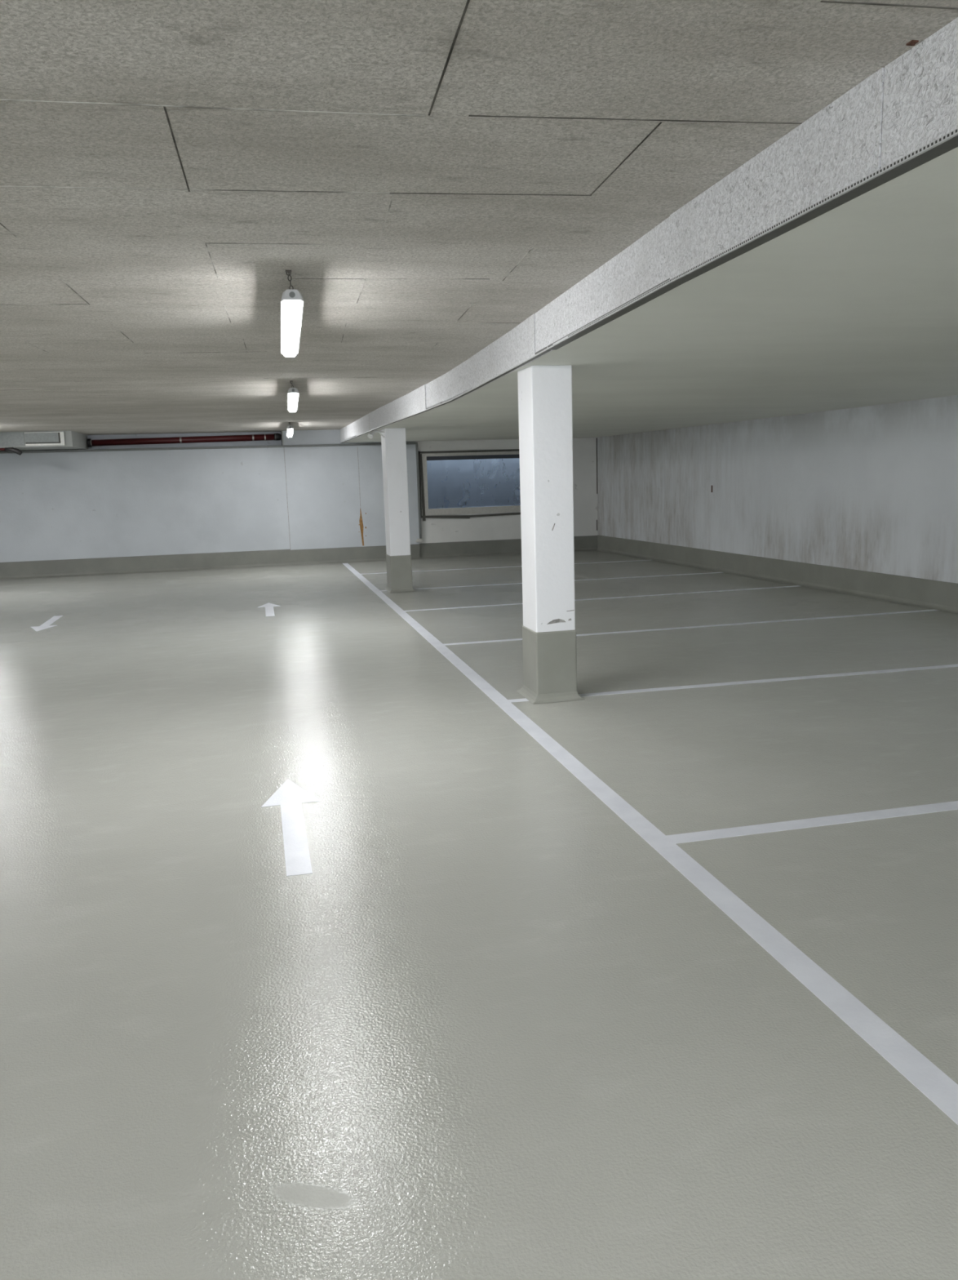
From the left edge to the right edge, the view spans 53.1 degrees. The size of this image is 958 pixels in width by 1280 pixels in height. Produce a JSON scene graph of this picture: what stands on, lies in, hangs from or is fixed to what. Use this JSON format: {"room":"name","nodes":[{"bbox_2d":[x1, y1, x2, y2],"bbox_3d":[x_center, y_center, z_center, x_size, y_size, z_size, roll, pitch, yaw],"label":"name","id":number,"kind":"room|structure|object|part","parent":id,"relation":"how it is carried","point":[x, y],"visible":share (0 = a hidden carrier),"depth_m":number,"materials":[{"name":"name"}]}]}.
{"room":"parking garage","nodes":[
{"label":"parking garage","id":0,"kind":"room"},
{"bbox_2d":[0,429,598,562],"bbox_3d":[-5.592,-2.652,17.998,17.300,2.850,0.542,-4,10,-13],"label":"wall","id":1,"kind":"structure","parent":0,"point":[82,504],"depth_m":17.93,"materials":[{"name":"white paint"}]},
{"bbox_2d":[87,433,281,447],"bbox_3d":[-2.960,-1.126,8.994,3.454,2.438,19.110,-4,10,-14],"label":"pipe","id":2,"kind":"object","parent":1,"relation":"attached to","point":[277,437],"visible":1,"depth_m":17.73,"materials":[{"name":"red metal"}]},
{"bbox_2d":[0,442,423,542],"bbox_3d":[-5.252,-2.602,17.806,8.469,1.927,0.098,-4,10,-13],"label":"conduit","id":3,"kind":"object","parent":1,"relation":"attached to","point":[420,540],"visible":1,"depth_m":17.85,"materials":[{"name":"grey metal"}]},
{"bbox_2d":[0,535,597,579],"bbox_3d":[-5.559,-1.450,17.914,16.565,0.308,0.118,-4,10,-13],"label":"baseboard","id":4,"kind":"structure","parent":1,"relation":"attached to","point":[243,559],"depth_m":18.18,"materials":[{"name":"grey paint"}]},
{"bbox_2d":[417,448,520,520],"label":"window","id":5,"kind":"structure","parent":1,"relation":"in","point":[480,480],"depth_m":19.03,"materials":[{"name":"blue glass"}]},
{"bbox_3d":[0.100,-3.636,19.022,2.340,0.085,0.028,-4,10,-13],"label":"sash rail","id":6,"kind":"part","parent":5,"relation":"part of","materials":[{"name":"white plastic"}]},
{"bbox_3d":[0.109,-3.172,19.123,2.340,1.015,0.010,-4,10,-13],"label":"pane","id":7,"kind":"part","parent":5,"relation":"part of","materials":[{"name":"clear glass"}]},
{"bbox_2d":[0,550,957,1279],"bbox_3d":[-2.332,0.653,6.786,18.200,0.250,28.500,-4,10,-13],"label":"floor","id":8,"kind":"structure","parent":0,"point":[492,1031],"depth_m":3.40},
{"bbox_2d":[31,615,62,631],"bbox_3d":[-5.173,-0.202,11.501,0.294,0.002,1.325,-4,10,-13],"label":"direction arrow","id":9,"kind":"object","parent":8,"relation":"on","point":[46,624],"visible":1,"depth_m":11.36,"materials":[{"name":"white paint"}]},
{"bbox_2d":[258,602,280,616],"bbox_3d":[-2.663,-0.393,12.172,0.294,0.002,1.325,-4,10,-13],"label":"direction arrow","id":10,"kind":"object","parent":8,"relation":"on","point":[269,611],"visible":1,"depth_m":12.21,"materials":[{"name":"white paint"}]},
{"bbox_2d":[261,778,319,876],"bbox_3d":[-0.890,0.861,4.582,0.294,0.002,1.325,-4,10,-13],"label":"direction arrow","id":11,"kind":"object","parent":8,"relation":"on","point":[290,796],"visible":1,"depth_m":4.52,"materials":[{"name":"white paint"}]},
{"bbox_2d":[381,427,415,592],"bbox_3d":[-1.173,-1.843,13.617,0.388,2.280,0.529,-4,10,-13],"label":"concrete pillar","id":12,"kind":"structure","parent":8,"relation":"on","point":[394,461],"depth_m":13.44,"materials":[{"name":"white paint"}]},
{"bbox_2d":[367,430,385,438],"bbox_3d":[-1.417,-2.832,13.200,0.260,0.118,0.087,-9,12,-37],"label":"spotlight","id":13,"kind":"object","parent":12,"relation":"attached to","point":[371,434],"visible":1,"depth_m":13.18,"materials":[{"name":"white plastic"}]},
{"bbox_2d":[360,560,648,574],"bbox_3d":[0.553,-1.282,16.776,5.248,0.001,0.085,-4,10,-11],"label":"parking line","id":14,"kind":"object","parent":8,"relation":"on","point":[637,560],"visible":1,"depth_m":16.71,"materials":[{"name":"white paint"}]},
{"bbox_2d":[516,364,585,703],"bbox_3d":[0.483,-0.739,6.805,0.387,2.318,0.447,-4,10,-13],"label":"concrete pillar","id":15,"kind":"structure","parent":8,"relation":"on","point":[549,651],"depth_m":6.66,"materials":[{"name":"white paint"}]},
{"bbox_2d":[380,572,724,591],"bbox_3d":[1.186,-0.877,14.318,5.340,0.001,0.085,-4,10,-12],"label":"parking line","id":16,"kind":"object","parent":8,"relation":"on","point":[711,572],"visible":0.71,"depth_m":14.42,"materials":[{"name":"white paint"}]},
{"bbox_2d":[404,585,799,611],"bbox_3d":[1.713,-0.540,12.266,5.416,0.001,0.085,-4,10,-14],"label":"parking line","id":17,"kind":"object","parent":8,"relation":"on","point":[795,585],"visible":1,"depth_m":12.30,"materials":[{"name":"white paint"}]},
{"bbox_2d":[342,563,957,1124],"bbox_3d":[-0.136,0.231,8.110,0.119,0.002,21.560,-4,10,-13],"label":"parking line","id":18,"kind":"object","parent":8,"relation":"on","point":[926,1077],"visible":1,"depth_m":3.38,"materials":[{"name":"white paint"}]},
{"bbox_2d":[444,608,938,645],"bbox_3d":[2.336,-0.142,9.848,5.514,0.001,0.085,-4,10,-13],"label":"parking line","id":19,"kind":"object","parent":8,"relation":"on","point":[504,640],"visible":1,"depth_m":9.85,"materials":[{"name":"white paint"}]},
{"bbox_2d":[508,663,957,702],"bbox_3d":[2.958,0.257,7.423,5.623,0.001,0.085,-4,10,-12],"label":"parking line","id":20,"kind":"object","parent":8,"relation":"on","point":[947,665],"visible":1,"depth_m":7.24,"materials":[{"name":"white paint"}]},
{"bbox_2d":[666,800,957,844],"bbox_3d":[3.625,0.685,4.821,5.728,0.001,0.098,-4,10,-13],"label":"parking line","id":21,"kind":"object","parent":8,"relation":"on","point":[949,806],"visible":1,"depth_m":4.35,"materials":[{"name":"white paint"}]},
{"bbox_2d":[0,0,957,435],"bbox_3d":[-5.343,-1.772,4.829,11.799,0.332,26.900,-4,10,-13],"label":"ceiling","id":22,"kind":"structure","parent":0,"point":[428,177],"depth_m":3.07,"materials":[{"name":"concrete"}]},
{"bbox_2d":[0,431,88,451],"bbox_3d":[-10.280,-3.300,16.025,6.790,0.328,1.760,-4,10,-13],"label":"air duct","id":23,"kind":"object","parent":22,"relation":"attached to","point":[73,440],"depth_m":16.19,"materials":[{"name":"grey metal"}]},
{"bbox_2d":[0,447,22,455],"bbox_3d":[-8.361,-3.027,15.459,1.834,0.137,0.084,-4,10,-13],"label":"drain pipe","id":24,"kind":"object","parent":23,"relation":"hanging from","point":[16,451],"visible":1,"depth_m":15.60,"materials":[{"name":"grey metal"}]},
{"bbox_2d":[0,432,25,445],"bbox_3d":[-8.294,-3.254,15.593,1.655,0.212,0.020,-4,10,-13],"label":"cover plate","id":25,"kind":"object","parent":23,"relation":"attached to","point":[6,438],"visible":1,"depth_m":15.73,"materials":[{"name":"grey metal"}]},
{"bbox_2d":[24,431,65,446],"bbox_3d":[-7.176,-3.322,15.833,0.605,0.218,0.035,-4,10,-13],"label":"hatch","id":26,"kind":"object","parent":23,"relation":"attached to","point":[46,438],"visible":1,"depth_m":15.84,"materials":[{"name":"grey metal"}]},
{"bbox_2d":[24,432,58,442],"bbox_3d":[-7.223,-3.344,15.829,0.515,0.155,0.013,-4,10,-13],"label":"grille","id":27,"kind":"object","parent":26,"relation":"attached to","point":[29,437],"depth_m":15.83,"materials":[{"name":"grey metal"}]},
{"bbox_2d":[286,422,293,437],"bbox_3d":[-3.181,-3.531,16.111,0.105,0.183,1.526,-4,10,-11],"label":"light","id":28,"kind":"object","parent":22,"relation":"hanging from","point":[290,428],"visible":1,"depth_m":15.60,"materials":[{"name":"white plastic"}]},
{"bbox_2d":[287,428,293,437],"bbox_3d":[-3.179,-3.477,16.117,0.084,0.031,1.456,-4,8,-11],"label":"diffuser","id":29,"kind":"object","parent":28,"relation":"attached to","point":[290,431],"depth_m":15.90,"materials":[{"name":"white plastic"}]},
{"bbox_2d":[280,270,303,356],"bbox_3d":[-1.030,-1.748,5.224,0.105,0.227,1.526,-4,10,-11],"label":"light","id":30,"kind":"object","parent":22,"relation":"hanging from","point":[291,302],"visible":1,"depth_m":4.84,"materials":[{"name":"white plastic"}]},
{"bbox_3d":[-0.889,-1.692,4.510,0.023,0.101,0.018,3,11,28],"label":"chain","id":31,"kind":"part","parent":30,"relation":"part of","materials":[{"name":"metal"}]},
{"bbox_2d":[283,302,301,356],"bbox_3d":[-1.027,-1.675,5.233,0.084,0.031,1.456,-4,8,-11],"label":"diffuser","id":32,"kind":"object","parent":30,"relation":"attached to","point":[291,310],"depth_m":5.03,"materials":[{"name":"white plastic"}]},
{"bbox_2d":[287,380,298,412],"bbox_3d":[-1.911,-2.484,9.818,0.105,0.200,1.526,-4,10,-11],"label":"light","id":33,"kind":"object","parent":22,"relation":"hanging from","point":[293,393],"visible":1,"depth_m":9.42,"materials":[{"name":"white plastic"}]},
{"bbox_2d":[288,393,297,412],"bbox_3d":[-1.908,-2.425,9.825,0.084,0.031,1.456,-4,8,-11],"label":"diffuser","id":34,"kind":"object","parent":33,"relation":"attached to","point":[293,397],"depth_m":9.64,"materials":[{"name":"white plastic"}]},
{"bbox_2d":[906,40,919,45],"bbox_3d":[1.048,-1.447,2.317,0.018,0.017,0.022,-4,10,-13],"label":"stub","id":35,"kind":"object","parent":22,"relation":"attached to","point":[913,42],"visible":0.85,"depth_m":2.31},
{"bbox_2d":[345,146,957,442],"bbox_3d":[3.269,-2.212,6.619,6.506,0.580,26.500,-4,10,-13],"label":"ceiling","id":36,"kind":"structure","parent":0,"point":[855,304],"depth_m":5.45,"materials":[{"name":"white paint"}]},
{"bbox_2d":[339,17,957,443],"bbox_3d":[0.292,-1.937,6.130,0.317,0.385,26.252,-4,10,-12],"label":"beam edge","id":37,"kind":"structure","parent":36,"relation":"attached to","point":[904,116],"depth_m":3.08,"materials":[{"name":"white paint"}]},
{"bbox_2d":[597,395,957,583],"bbox_3d":[5.962,-1.205,7.433,0.302,2.900,26.526,-4,10,-15],"label":"wall","id":38,"kind":"structure","parent":0,"point":[874,488],"depth_m":12.73,"materials":[{"name":"white paint"}]},
{"bbox_2d":[596,534,957,613],"bbox_3d":[5.839,-0.005,7.538,0.072,0.308,25.796,-4,10,-15],"label":"baseboard","id":39,"kind":"structure","parent":38,"relation":"attached to","point":[943,596],"depth_m":12.84,"materials":[{"name":"grey paint"}]}
]}

